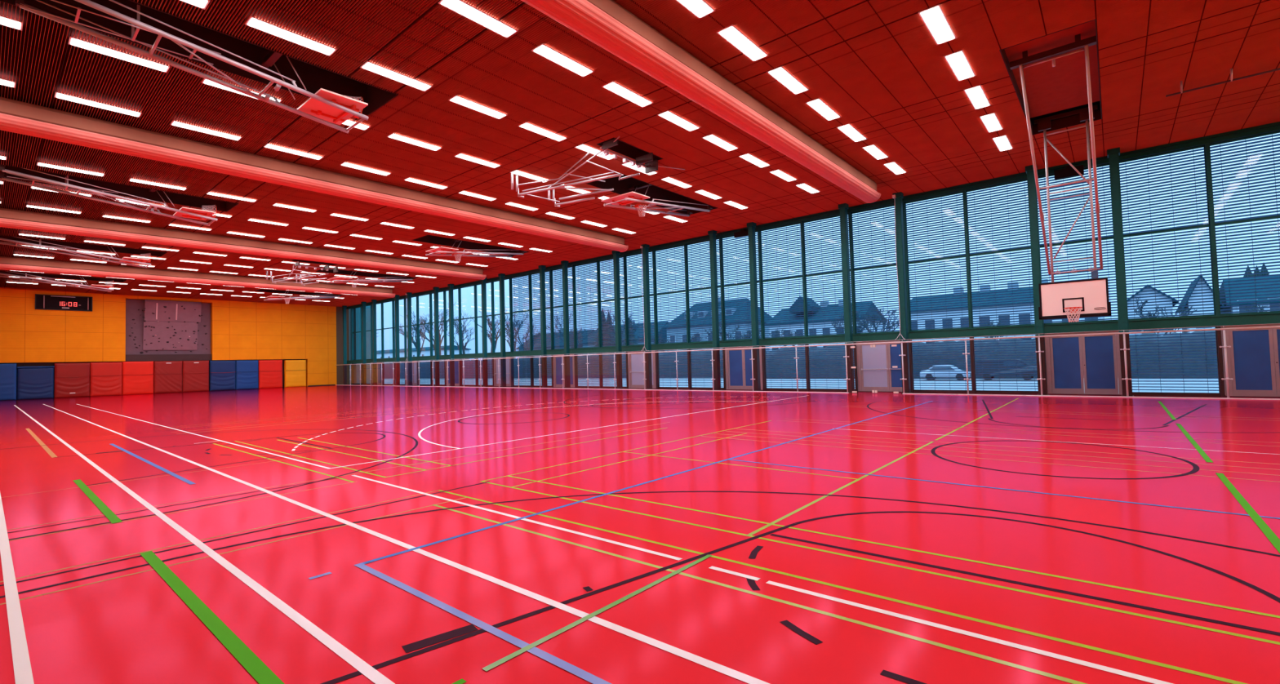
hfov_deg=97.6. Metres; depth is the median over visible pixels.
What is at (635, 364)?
door
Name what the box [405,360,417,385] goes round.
door
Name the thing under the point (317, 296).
basketball hoop
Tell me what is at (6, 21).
recessed light
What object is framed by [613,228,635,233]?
diffuser
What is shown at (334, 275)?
recessed light
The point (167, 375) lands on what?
mat
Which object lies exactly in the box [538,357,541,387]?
post
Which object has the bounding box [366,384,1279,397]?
trim
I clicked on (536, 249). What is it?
recessed light
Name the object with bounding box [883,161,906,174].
recessed light
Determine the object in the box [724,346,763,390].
door
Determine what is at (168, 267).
recessed light
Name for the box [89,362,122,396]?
mat
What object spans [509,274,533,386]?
window blind
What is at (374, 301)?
column
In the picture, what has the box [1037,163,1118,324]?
window blind
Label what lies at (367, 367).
blind
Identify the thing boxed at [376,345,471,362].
house
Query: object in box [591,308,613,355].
fir tree
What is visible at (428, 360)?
window blind
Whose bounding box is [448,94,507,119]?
recessed light
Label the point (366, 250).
recessed light
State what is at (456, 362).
door
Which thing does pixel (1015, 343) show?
window blind
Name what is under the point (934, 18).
recessed light
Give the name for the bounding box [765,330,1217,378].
hedge
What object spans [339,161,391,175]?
recessed light
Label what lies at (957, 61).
recessed light
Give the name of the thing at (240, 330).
wall
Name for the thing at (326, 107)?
basketball hoop
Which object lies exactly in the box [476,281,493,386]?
window blind
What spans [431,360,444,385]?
window blind
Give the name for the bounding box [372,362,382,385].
door
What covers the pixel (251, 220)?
recessed light
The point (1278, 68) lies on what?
ceiling pipe
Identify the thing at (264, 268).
diffuser
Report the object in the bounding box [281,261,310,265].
recessed light
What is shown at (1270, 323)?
cable
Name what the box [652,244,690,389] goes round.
window blind
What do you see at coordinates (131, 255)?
recessed light
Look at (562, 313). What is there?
bare tree
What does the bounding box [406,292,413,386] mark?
column
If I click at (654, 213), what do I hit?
recessed light
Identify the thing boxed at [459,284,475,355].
window blind
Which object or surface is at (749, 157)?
recessed light
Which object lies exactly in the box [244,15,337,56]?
recessed light
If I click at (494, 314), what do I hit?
window blind
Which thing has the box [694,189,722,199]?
recessed light
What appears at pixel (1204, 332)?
window blind
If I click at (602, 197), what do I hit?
recessed light
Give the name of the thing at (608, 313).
fir tree
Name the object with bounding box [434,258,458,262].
recessed light
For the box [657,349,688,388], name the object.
window blind
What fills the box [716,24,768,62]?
recessed light
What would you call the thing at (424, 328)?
bare tree
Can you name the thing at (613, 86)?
recessed light
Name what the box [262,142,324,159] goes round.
recessed light
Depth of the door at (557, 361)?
39.07 m
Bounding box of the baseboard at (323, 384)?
[307,384,335,386]
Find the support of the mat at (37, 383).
on the floor
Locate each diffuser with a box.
[240,257,270,260]
[264,268,289,271]
[466,263,485,266]
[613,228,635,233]
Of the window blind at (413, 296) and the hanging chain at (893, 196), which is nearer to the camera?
the hanging chain at (893, 196)
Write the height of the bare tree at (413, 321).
20.791 m
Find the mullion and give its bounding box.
[370,304,372,385]
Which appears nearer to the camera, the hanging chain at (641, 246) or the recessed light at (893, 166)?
the recessed light at (893, 166)
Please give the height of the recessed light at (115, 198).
0.016 m
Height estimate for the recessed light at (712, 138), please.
0.016 m
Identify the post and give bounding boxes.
[417,362,420,386]
[431,361,434,386]
[447,360,448,386]
[480,360,481,387]
[497,362,500,386]
[517,360,519,387]
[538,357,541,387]
[560,356,564,388]
[586,355,589,389]
[613,354,616,388]
[642,353,646,389]
[674,351,679,390]
[710,350,715,390]
[750,348,755,391]
[793,346,799,392]
[843,345,849,393]
[898,342,906,394]
[962,340,971,394]
[1035,337,1045,395]
[1120,333,1131,396]
[1219,329,1233,399]
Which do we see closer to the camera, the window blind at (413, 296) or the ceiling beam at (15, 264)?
the ceiling beam at (15, 264)
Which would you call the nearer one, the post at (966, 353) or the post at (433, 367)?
the post at (966, 353)
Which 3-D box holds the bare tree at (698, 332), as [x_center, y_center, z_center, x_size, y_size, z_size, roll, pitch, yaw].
[9.467,1.985,97.329,4.477,7.478,3.668,-3,-3,40]
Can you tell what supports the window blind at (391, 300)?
on the trim at (1268, 317)
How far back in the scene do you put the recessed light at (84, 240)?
28.94 m
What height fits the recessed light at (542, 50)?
0.016 m
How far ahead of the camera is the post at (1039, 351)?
20.38 m
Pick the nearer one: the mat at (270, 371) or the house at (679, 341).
the mat at (270, 371)
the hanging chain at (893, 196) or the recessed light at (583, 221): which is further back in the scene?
the recessed light at (583, 221)
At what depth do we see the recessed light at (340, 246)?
31.38 m
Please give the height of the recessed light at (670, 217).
0.016 m
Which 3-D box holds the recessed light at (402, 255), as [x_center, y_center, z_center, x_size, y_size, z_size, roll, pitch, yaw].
[-13.988,-5.298,34.803,0.390,0.016,1.580,-3,-3,40]
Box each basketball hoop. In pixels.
[0,164,217,226]
[0,236,151,267]
[0,271,114,292]
[15,0,368,133]
[263,291,342,303]
[326,271,416,287]
[425,239,527,262]
[601,182,713,217]
[1009,33,1111,322]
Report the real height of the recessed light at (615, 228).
0.016 m
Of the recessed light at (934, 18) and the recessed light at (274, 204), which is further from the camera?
the recessed light at (274, 204)
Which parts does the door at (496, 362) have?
pane, pane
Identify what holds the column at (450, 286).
on the floor
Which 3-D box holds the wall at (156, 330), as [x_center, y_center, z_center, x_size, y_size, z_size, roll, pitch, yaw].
[-42.283,-1.006,50.431,0.867,5.380,5.980,-3,-3,40]
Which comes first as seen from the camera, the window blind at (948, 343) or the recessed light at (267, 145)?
the recessed light at (267, 145)
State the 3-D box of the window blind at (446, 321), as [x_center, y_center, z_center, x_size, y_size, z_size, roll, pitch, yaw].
[-16.097,-0.398,48.058,2.398,8.340,0.200,-3,-3,40]
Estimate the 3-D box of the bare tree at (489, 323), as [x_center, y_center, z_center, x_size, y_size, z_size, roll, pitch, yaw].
[-39.408,-0.183,149.411,12.694,18.179,8.608,-3,-3,40]
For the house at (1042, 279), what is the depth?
79.22 m
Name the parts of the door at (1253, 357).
pane, pane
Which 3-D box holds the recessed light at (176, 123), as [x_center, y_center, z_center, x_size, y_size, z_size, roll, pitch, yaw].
[-12.317,-6.005,15.938,0.390,0.016,1.580,-3,-3,40]
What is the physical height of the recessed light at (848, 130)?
0.016 m
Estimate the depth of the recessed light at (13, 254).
31.60 m
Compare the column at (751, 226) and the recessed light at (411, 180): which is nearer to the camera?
the recessed light at (411, 180)
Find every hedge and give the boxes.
[384,349,766,378]
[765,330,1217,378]
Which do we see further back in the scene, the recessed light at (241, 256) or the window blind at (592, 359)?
the window blind at (592, 359)
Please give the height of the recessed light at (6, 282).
0.016 m
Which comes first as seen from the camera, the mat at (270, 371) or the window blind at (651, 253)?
the window blind at (651, 253)
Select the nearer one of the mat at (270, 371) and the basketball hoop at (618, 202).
the basketball hoop at (618, 202)
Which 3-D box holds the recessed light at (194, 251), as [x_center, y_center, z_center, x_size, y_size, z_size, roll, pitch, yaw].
[-24.870,-5.086,32.409,0.390,0.016,1.580,-3,-3,40]
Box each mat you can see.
[0,363,16,400]
[17,366,54,399]
[53,362,89,398]
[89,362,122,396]
[121,360,153,395]
[153,360,182,393]
[182,360,209,391]
[208,360,235,391]
[235,360,258,389]
[258,360,282,388]
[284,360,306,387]
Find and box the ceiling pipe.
[1165,67,1279,97]
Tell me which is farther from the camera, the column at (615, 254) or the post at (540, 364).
the post at (540, 364)
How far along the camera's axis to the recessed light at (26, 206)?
22.93 m
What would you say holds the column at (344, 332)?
on the floor
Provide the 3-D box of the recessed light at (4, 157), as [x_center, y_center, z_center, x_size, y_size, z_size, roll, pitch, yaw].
[-20.329,-5.753,16.922,0.390,0.016,1.580,-3,-3,40]
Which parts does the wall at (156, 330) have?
panel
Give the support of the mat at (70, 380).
on the floor
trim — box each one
[12,359,305,399]
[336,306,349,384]
[346,312,1279,364]
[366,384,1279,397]
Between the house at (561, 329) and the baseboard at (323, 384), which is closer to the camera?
the baseboard at (323, 384)
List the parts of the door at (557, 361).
pane, pane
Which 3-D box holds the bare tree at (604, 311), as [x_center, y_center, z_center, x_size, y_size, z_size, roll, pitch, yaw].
[-3.592,0.009,110.925,9.099,13.114,6.851,-3,-3,40]
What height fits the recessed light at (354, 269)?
0.016 m
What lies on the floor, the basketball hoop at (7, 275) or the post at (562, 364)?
the post at (562, 364)
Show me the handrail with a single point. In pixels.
(1272, 326)
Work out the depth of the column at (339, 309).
61.30 m
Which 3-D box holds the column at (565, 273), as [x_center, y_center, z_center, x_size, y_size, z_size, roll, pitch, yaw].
[-4.951,-1.175,37.549,0.340,8.550,0.380,-3,-3,40]
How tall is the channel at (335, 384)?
0.035 m
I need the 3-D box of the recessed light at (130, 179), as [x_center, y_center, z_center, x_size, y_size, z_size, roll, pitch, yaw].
[-17.458,-5.712,20.302,0.390,0.016,1.580,-3,-3,40]
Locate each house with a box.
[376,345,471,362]
[515,328,594,359]
[579,320,668,355]
[663,297,772,352]
[764,296,887,350]
[910,279,1104,343]
[1127,285,1178,336]
[1176,275,1223,333]
[1219,275,1279,314]
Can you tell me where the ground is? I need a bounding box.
[384,377,1218,393]
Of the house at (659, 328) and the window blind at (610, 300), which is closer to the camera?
the window blind at (610, 300)
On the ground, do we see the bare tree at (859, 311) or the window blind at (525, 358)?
the bare tree at (859, 311)
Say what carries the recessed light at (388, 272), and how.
in the ceiling
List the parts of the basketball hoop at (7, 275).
lift frame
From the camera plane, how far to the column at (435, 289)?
48.10 m
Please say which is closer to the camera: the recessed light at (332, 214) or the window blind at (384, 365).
the recessed light at (332, 214)
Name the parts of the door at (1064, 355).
pane, pane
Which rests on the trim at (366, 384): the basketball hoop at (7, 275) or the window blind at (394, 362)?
the window blind at (394, 362)
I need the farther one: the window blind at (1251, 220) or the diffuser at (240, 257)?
the diffuser at (240, 257)
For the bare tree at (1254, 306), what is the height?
6.633 m
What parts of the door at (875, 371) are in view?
pane, pane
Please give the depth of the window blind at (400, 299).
53.41 m
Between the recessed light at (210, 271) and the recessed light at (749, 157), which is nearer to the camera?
the recessed light at (749, 157)
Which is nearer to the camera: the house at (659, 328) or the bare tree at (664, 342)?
the bare tree at (664, 342)
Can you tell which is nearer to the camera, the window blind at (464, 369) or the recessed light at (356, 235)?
the recessed light at (356, 235)
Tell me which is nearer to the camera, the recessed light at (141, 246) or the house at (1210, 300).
the recessed light at (141, 246)
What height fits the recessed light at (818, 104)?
0.016 m
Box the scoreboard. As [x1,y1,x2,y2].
[35,293,92,311]
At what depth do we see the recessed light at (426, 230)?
28.71 m
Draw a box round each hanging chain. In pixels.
[404,293,407,360]
[640,245,646,351]
[892,194,905,339]
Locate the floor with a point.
(353, 534)
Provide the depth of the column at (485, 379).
43.53 m
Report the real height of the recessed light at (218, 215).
0.016 m
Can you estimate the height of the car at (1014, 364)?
1.840 m
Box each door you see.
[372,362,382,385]
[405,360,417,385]
[445,359,459,386]
[493,356,511,386]
[552,354,574,387]
[627,351,656,388]
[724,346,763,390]
[856,340,902,391]
[1044,330,1122,395]
[1221,324,1279,396]
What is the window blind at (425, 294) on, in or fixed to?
on the trim at (1268, 317)
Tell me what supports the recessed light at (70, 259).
in the ceiling
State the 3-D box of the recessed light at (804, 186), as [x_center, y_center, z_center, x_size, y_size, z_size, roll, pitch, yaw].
[6.877,-6.281,22.908,0.390,0.016,1.580,-3,-3,40]
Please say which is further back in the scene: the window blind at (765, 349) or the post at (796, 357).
the window blind at (765, 349)
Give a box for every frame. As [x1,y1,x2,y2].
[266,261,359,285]
[511,136,684,207]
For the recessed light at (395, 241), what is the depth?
30.85 m
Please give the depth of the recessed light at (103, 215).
24.64 m
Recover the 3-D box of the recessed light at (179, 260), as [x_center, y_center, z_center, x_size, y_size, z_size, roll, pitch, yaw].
[-27.441,-4.940,34.591,0.390,0.016,1.580,-3,-3,40]
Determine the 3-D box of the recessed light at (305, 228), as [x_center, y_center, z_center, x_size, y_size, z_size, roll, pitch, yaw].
[-15.723,-5.505,27.552,0.390,0.016,1.580,-3,-3,40]
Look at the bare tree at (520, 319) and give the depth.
132.00 m
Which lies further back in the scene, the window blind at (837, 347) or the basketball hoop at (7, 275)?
the basketball hoop at (7, 275)
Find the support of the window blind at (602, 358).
on the trim at (366, 384)
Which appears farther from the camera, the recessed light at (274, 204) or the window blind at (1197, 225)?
the recessed light at (274, 204)
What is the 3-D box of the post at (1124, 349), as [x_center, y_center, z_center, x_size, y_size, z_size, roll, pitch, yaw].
[16.383,0.798,18.877,0.256,2.140,0.120,-3,-3,40]
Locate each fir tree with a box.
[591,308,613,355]
[605,312,615,353]
[622,316,637,345]
[1243,265,1253,276]
[1253,265,1261,275]
[1260,264,1269,275]
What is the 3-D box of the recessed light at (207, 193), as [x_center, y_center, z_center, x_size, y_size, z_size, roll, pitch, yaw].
[-16.023,-5.692,21.991,0.390,0.016,1.580,-3,-3,40]
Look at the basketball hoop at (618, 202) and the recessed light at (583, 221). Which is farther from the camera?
the recessed light at (583, 221)
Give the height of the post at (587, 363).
2.140 m
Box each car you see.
[919,364,971,380]
[975,359,1037,380]
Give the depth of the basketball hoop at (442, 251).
31.55 m
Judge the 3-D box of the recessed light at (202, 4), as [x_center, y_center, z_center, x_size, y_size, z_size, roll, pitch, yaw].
[-8.611,-6.318,9.884,0.390,0.016,1.580,-3,-3,40]
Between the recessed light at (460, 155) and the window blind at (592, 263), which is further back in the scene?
the window blind at (592, 263)
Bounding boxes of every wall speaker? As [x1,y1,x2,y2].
[733,229,748,238]
[1053,164,1084,180]
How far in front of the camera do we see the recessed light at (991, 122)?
16.79 m
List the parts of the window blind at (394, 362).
frame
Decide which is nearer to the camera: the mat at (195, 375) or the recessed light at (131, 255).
the recessed light at (131, 255)
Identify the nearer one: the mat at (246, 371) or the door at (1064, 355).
the door at (1064, 355)
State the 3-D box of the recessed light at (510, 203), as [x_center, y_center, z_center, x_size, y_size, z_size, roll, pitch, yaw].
[-5.141,-5.903,24.386,0.390,0.016,1.580,-3,-3,40]
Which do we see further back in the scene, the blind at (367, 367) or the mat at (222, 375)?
the blind at (367, 367)
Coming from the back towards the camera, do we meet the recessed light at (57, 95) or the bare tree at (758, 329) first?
the bare tree at (758, 329)
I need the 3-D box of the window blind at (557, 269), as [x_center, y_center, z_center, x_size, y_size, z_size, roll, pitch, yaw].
[-5.309,-1.020,38.972,2.398,8.360,0.308,-3,-3,40]
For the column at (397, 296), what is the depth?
52.67 m
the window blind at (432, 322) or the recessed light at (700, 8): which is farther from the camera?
the window blind at (432, 322)
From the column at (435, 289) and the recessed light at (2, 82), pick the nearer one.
the recessed light at (2, 82)
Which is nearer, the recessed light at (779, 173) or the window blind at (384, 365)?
the recessed light at (779, 173)
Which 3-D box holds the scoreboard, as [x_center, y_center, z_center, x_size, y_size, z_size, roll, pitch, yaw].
[-46.499,-3.156,45.233,0.128,1.200,3.240,-3,-3,40]
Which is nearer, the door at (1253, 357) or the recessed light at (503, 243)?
the door at (1253, 357)
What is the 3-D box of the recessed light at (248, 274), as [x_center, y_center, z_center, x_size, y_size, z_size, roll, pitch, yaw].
[-27.141,-4.753,40.152,0.390,0.016,1.580,-3,-3,40]
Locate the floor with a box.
[0,384,1279,683]
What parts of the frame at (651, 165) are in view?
cross rod, diagonal rod, guide rod, diagonal rod, cross rod, cross rod, cross rod, ceiling rail, rod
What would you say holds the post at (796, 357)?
on the floor
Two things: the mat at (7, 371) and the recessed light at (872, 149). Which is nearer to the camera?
the recessed light at (872, 149)
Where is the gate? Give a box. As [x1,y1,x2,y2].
[850,344,898,393]
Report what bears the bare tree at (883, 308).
on the ground
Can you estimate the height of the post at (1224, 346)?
2.140 m
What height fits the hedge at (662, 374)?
4.285 m
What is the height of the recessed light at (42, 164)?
0.016 m
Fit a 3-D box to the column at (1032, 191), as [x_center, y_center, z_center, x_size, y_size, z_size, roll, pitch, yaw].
[14.763,-2.298,20.815,0.340,8.550,0.380,-3,-3,40]
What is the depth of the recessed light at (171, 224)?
26.31 m
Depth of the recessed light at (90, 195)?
20.72 m
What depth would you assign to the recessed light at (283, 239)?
29.70 m
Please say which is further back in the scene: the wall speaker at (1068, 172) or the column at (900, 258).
the column at (900, 258)
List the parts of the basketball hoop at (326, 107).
lift frame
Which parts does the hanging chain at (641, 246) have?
cord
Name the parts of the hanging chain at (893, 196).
cord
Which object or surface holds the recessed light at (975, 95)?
in the ceiling
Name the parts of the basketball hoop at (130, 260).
lift frame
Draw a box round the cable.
[351,323,1279,364]
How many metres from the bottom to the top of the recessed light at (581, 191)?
0.016 m
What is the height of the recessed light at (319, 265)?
0.016 m
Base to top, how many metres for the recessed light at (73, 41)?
0.016 m
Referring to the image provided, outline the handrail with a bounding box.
[335,325,1279,365]
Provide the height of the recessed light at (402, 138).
0.016 m
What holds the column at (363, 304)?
on the floor
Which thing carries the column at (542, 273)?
on the floor
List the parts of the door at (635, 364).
pane, pane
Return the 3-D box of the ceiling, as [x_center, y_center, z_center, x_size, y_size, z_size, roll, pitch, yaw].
[-14.943,-6.081,27.660,73.600,1.100,30.300,-3,-3,40]
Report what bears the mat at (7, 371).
on the floor
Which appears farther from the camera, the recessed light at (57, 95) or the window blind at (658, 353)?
the window blind at (658, 353)
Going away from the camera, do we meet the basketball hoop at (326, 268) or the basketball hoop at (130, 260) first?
the basketball hoop at (130, 260)
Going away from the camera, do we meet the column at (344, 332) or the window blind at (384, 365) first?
the window blind at (384, 365)
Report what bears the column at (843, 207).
on the floor
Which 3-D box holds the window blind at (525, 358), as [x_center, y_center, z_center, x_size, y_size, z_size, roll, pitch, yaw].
[-8.763,2.170,41.933,2.353,2.280,0.208,-3,-3,40]
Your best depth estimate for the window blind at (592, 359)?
37.58 m
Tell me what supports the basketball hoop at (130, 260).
hanging from the ceiling
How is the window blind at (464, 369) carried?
on the trim at (366, 384)
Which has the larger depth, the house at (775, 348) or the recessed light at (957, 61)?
the house at (775, 348)
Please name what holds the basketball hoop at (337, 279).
hanging from the ceiling
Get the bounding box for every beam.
[0,96,628,252]
[0,208,486,279]
[0,256,395,297]
[346,121,1279,309]
[521,0,880,203]
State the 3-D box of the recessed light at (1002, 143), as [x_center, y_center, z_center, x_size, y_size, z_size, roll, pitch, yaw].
[12.018,-6.574,18.544,0.390,0.016,1.580,-3,-3,40]
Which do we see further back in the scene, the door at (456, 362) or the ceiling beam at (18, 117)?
the door at (456, 362)
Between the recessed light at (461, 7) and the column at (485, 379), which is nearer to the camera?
the recessed light at (461, 7)
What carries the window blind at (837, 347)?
on the trim at (366, 384)
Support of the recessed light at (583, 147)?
in the ceiling
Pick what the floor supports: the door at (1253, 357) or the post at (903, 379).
the post at (903, 379)
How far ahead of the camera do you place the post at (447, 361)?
46.23 m
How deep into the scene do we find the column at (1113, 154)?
19.19 m
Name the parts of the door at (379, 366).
pane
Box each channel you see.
[335,384,846,393]
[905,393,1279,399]
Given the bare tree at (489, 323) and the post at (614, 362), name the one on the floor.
the post at (614, 362)
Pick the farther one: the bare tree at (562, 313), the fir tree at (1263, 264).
the bare tree at (562, 313)
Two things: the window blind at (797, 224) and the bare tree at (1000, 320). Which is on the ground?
the bare tree at (1000, 320)
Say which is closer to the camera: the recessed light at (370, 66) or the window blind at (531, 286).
the recessed light at (370, 66)
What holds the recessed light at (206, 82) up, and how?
in the ceiling
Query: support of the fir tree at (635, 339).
on the ground
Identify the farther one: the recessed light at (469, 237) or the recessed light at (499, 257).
the recessed light at (499, 257)
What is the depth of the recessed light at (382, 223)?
27.04 m
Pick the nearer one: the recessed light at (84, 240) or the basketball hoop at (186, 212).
the basketball hoop at (186, 212)
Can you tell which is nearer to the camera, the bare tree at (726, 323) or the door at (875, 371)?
the door at (875, 371)
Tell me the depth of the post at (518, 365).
40.15 m
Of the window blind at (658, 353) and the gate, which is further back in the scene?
the window blind at (658, 353)
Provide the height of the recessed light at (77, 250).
0.016 m
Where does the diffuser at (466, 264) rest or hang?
attached to the recessed light at (468, 263)
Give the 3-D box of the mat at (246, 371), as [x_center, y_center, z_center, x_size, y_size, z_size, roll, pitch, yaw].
[-38.419,3.189,54.740,0.458,2.830,1.851,-3,-3,40]
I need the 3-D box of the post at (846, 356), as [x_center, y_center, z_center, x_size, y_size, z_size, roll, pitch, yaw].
[9.214,1.207,24.962,0.256,2.140,0.120,-3,-3,40]
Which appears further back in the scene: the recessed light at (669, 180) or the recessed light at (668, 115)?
the recessed light at (669, 180)
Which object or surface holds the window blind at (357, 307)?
on the trim at (1268, 317)
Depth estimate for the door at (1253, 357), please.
17.81 m
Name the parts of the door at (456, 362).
pane, pane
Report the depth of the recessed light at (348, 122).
15.80 m
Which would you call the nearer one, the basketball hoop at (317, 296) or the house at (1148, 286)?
the basketball hoop at (317, 296)
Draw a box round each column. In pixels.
[342,305,347,385]
[360,302,366,385]
[371,299,377,385]
[394,294,400,386]
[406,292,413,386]
[432,286,439,386]
[447,284,455,386]
[480,277,488,386]
[497,273,506,386]
[538,265,547,387]
[560,260,571,388]
[612,250,623,389]
[640,244,653,389]
[707,230,720,390]
[746,222,761,391]
[838,203,854,392]
[892,191,912,393]
[1025,164,1048,395]
[1106,146,1133,396]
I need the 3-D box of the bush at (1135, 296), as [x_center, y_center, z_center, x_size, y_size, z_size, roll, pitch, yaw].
[51.922,-0.755,55.613,6.058,7.720,4.463,-2,-2,7]
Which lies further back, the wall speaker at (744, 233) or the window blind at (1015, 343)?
the wall speaker at (744, 233)
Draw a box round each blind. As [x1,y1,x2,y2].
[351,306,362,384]
[352,306,360,359]
[354,363,359,380]
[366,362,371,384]
[366,366,370,380]
[381,300,395,385]
[382,300,392,358]
[393,297,405,385]
[394,361,404,384]
[404,296,416,357]
[416,293,431,386]
[418,360,430,385]
[431,290,444,355]
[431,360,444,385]
[443,288,458,386]
[457,284,479,386]
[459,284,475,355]
[475,281,492,354]
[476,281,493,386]
[492,278,509,352]
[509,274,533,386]
[512,355,533,386]
[530,271,554,351]
[532,355,551,386]
[549,266,577,387]
[572,261,601,388]
[576,353,603,386]
[598,256,625,347]
[600,351,626,387]
[622,250,654,388]
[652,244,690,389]
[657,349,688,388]
[686,238,722,342]
[689,347,724,388]
[719,231,761,390]
[757,221,808,391]
[764,344,806,390]
[803,213,853,337]
[807,342,855,390]
[848,204,899,391]
[902,191,968,392]
[911,337,972,391]
[962,178,1035,393]
[973,334,1038,392]
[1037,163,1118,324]
[1119,143,1225,396]
[1128,326,1220,395]
[1208,130,1279,315]
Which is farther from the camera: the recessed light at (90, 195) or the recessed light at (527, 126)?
the recessed light at (90, 195)
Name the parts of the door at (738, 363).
pane, pane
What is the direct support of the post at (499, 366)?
on the floor
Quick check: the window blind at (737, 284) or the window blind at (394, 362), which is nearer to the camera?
the window blind at (737, 284)
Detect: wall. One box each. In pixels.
[0,287,337,386]
[125,299,211,361]
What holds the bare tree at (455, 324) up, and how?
on the ground
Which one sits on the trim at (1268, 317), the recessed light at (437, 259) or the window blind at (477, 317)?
the window blind at (477, 317)
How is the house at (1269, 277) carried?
on the ground
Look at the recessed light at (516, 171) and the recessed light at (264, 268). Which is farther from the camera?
the recessed light at (264, 268)
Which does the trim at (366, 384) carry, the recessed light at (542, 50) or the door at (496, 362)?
the door at (496, 362)
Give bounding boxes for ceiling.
[0,0,1279,306]
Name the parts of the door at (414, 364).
pane, pane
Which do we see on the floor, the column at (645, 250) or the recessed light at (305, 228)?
the column at (645, 250)
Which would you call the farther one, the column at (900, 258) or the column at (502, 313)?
the column at (502, 313)
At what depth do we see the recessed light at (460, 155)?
18.76 m
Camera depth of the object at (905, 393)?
19.13 m
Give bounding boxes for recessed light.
[0,15,22,31]
[0,78,16,88]
[0,155,7,159]
[5,281,38,284]
[13,253,54,258]
[17,233,66,239]
[25,204,81,213]
[30,186,92,196]
[36,161,105,176]
[53,91,142,117]
[54,279,86,281]
[67,35,170,72]
[70,258,106,262]
[76,249,115,254]
[83,240,125,245]
[102,214,151,222]
[113,198,167,206]
[128,177,187,190]
[130,255,166,259]
[141,246,179,251]
[166,266,198,271]
[168,223,211,231]
[169,120,242,141]
[178,260,212,263]
[179,0,210,9]
[192,251,226,256]
[201,78,282,102]
[205,191,257,202]
[209,271,237,274]
[213,213,232,217]
[223,264,253,267]
[226,231,265,237]
[239,256,271,261]
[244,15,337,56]
[247,218,288,226]
[248,274,273,277]
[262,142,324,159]
[263,267,291,271]
[271,203,316,212]
[277,238,312,244]
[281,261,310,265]
[301,226,338,233]
[319,265,345,268]
[323,244,355,248]
[329,213,368,221]
[333,275,358,277]
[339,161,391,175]
[342,119,370,130]
[350,234,382,239]
[354,269,378,271]
[360,60,432,91]
[364,249,393,254]
[379,222,414,228]
[386,133,441,151]
[386,271,408,275]
[392,240,422,245]
[402,254,426,258]
[403,177,448,189]
[416,275,435,278]
[423,229,455,235]
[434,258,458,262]
[437,0,518,38]
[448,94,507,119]
[453,152,501,168]
[457,190,497,200]
[463,235,490,241]
[465,262,488,266]
[497,242,523,247]
[498,257,519,259]
[504,201,538,210]
[510,169,548,182]
[517,121,567,141]
[528,248,551,252]
[530,43,594,77]
[544,211,574,219]
[557,183,591,193]
[574,143,612,159]
[579,220,608,226]
[596,195,608,199]
[601,80,653,106]
[611,227,635,234]
[621,161,657,175]
[640,206,658,214]
[657,110,700,131]
[660,177,692,188]
[662,215,687,222]
[675,0,715,18]
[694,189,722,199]
[701,133,738,151]
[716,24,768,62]
[723,200,748,208]
[737,153,769,167]
[766,66,808,94]
[768,168,797,182]
[795,182,820,193]
[805,97,840,120]
[836,123,866,142]
[862,144,888,159]
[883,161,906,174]
[918,4,956,44]
[943,49,976,80]
[963,84,991,109]
[979,112,1003,132]
[991,134,1013,151]
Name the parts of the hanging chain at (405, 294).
cord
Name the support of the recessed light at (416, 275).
in the ceiling
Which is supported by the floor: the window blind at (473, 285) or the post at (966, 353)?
the post at (966, 353)
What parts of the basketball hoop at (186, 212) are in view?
lift frame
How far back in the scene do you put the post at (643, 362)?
32.55 m
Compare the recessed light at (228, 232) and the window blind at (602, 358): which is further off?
the window blind at (602, 358)
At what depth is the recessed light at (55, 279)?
39.89 m
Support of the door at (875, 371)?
on the trim at (366, 384)
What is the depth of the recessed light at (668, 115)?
16.10 m
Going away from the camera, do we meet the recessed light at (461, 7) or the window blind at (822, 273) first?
the recessed light at (461, 7)
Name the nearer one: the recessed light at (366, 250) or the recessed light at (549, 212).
the recessed light at (549, 212)
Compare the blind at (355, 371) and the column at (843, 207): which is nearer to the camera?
the column at (843, 207)
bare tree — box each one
[399,311,427,356]
[411,305,455,360]
[447,311,474,354]
[471,311,509,358]
[495,307,528,357]
[506,319,540,356]
[546,312,585,348]
[603,311,644,344]
[643,336,671,351]
[682,332,701,350]
[704,323,739,348]
[734,328,760,339]
[769,327,804,346]
[830,311,867,333]
[856,307,899,332]
[977,320,1007,339]
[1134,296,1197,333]
[1239,302,1279,312]
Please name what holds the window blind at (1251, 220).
on the trim at (1268, 317)
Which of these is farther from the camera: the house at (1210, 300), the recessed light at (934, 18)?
the house at (1210, 300)
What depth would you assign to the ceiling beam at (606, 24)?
12.68 m
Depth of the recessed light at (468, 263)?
38.11 m
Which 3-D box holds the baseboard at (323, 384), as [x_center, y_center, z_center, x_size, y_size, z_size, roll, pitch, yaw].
[-33.907,4.620,59.649,0.020,0.090,2.700,-3,-3,40]
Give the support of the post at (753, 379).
on the floor
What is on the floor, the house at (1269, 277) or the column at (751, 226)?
the column at (751, 226)
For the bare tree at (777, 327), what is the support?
on the ground
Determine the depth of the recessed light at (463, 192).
22.63 m
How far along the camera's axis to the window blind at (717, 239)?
31.69 m
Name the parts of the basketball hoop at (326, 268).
guide rod, cross rod, ceiling rail, rod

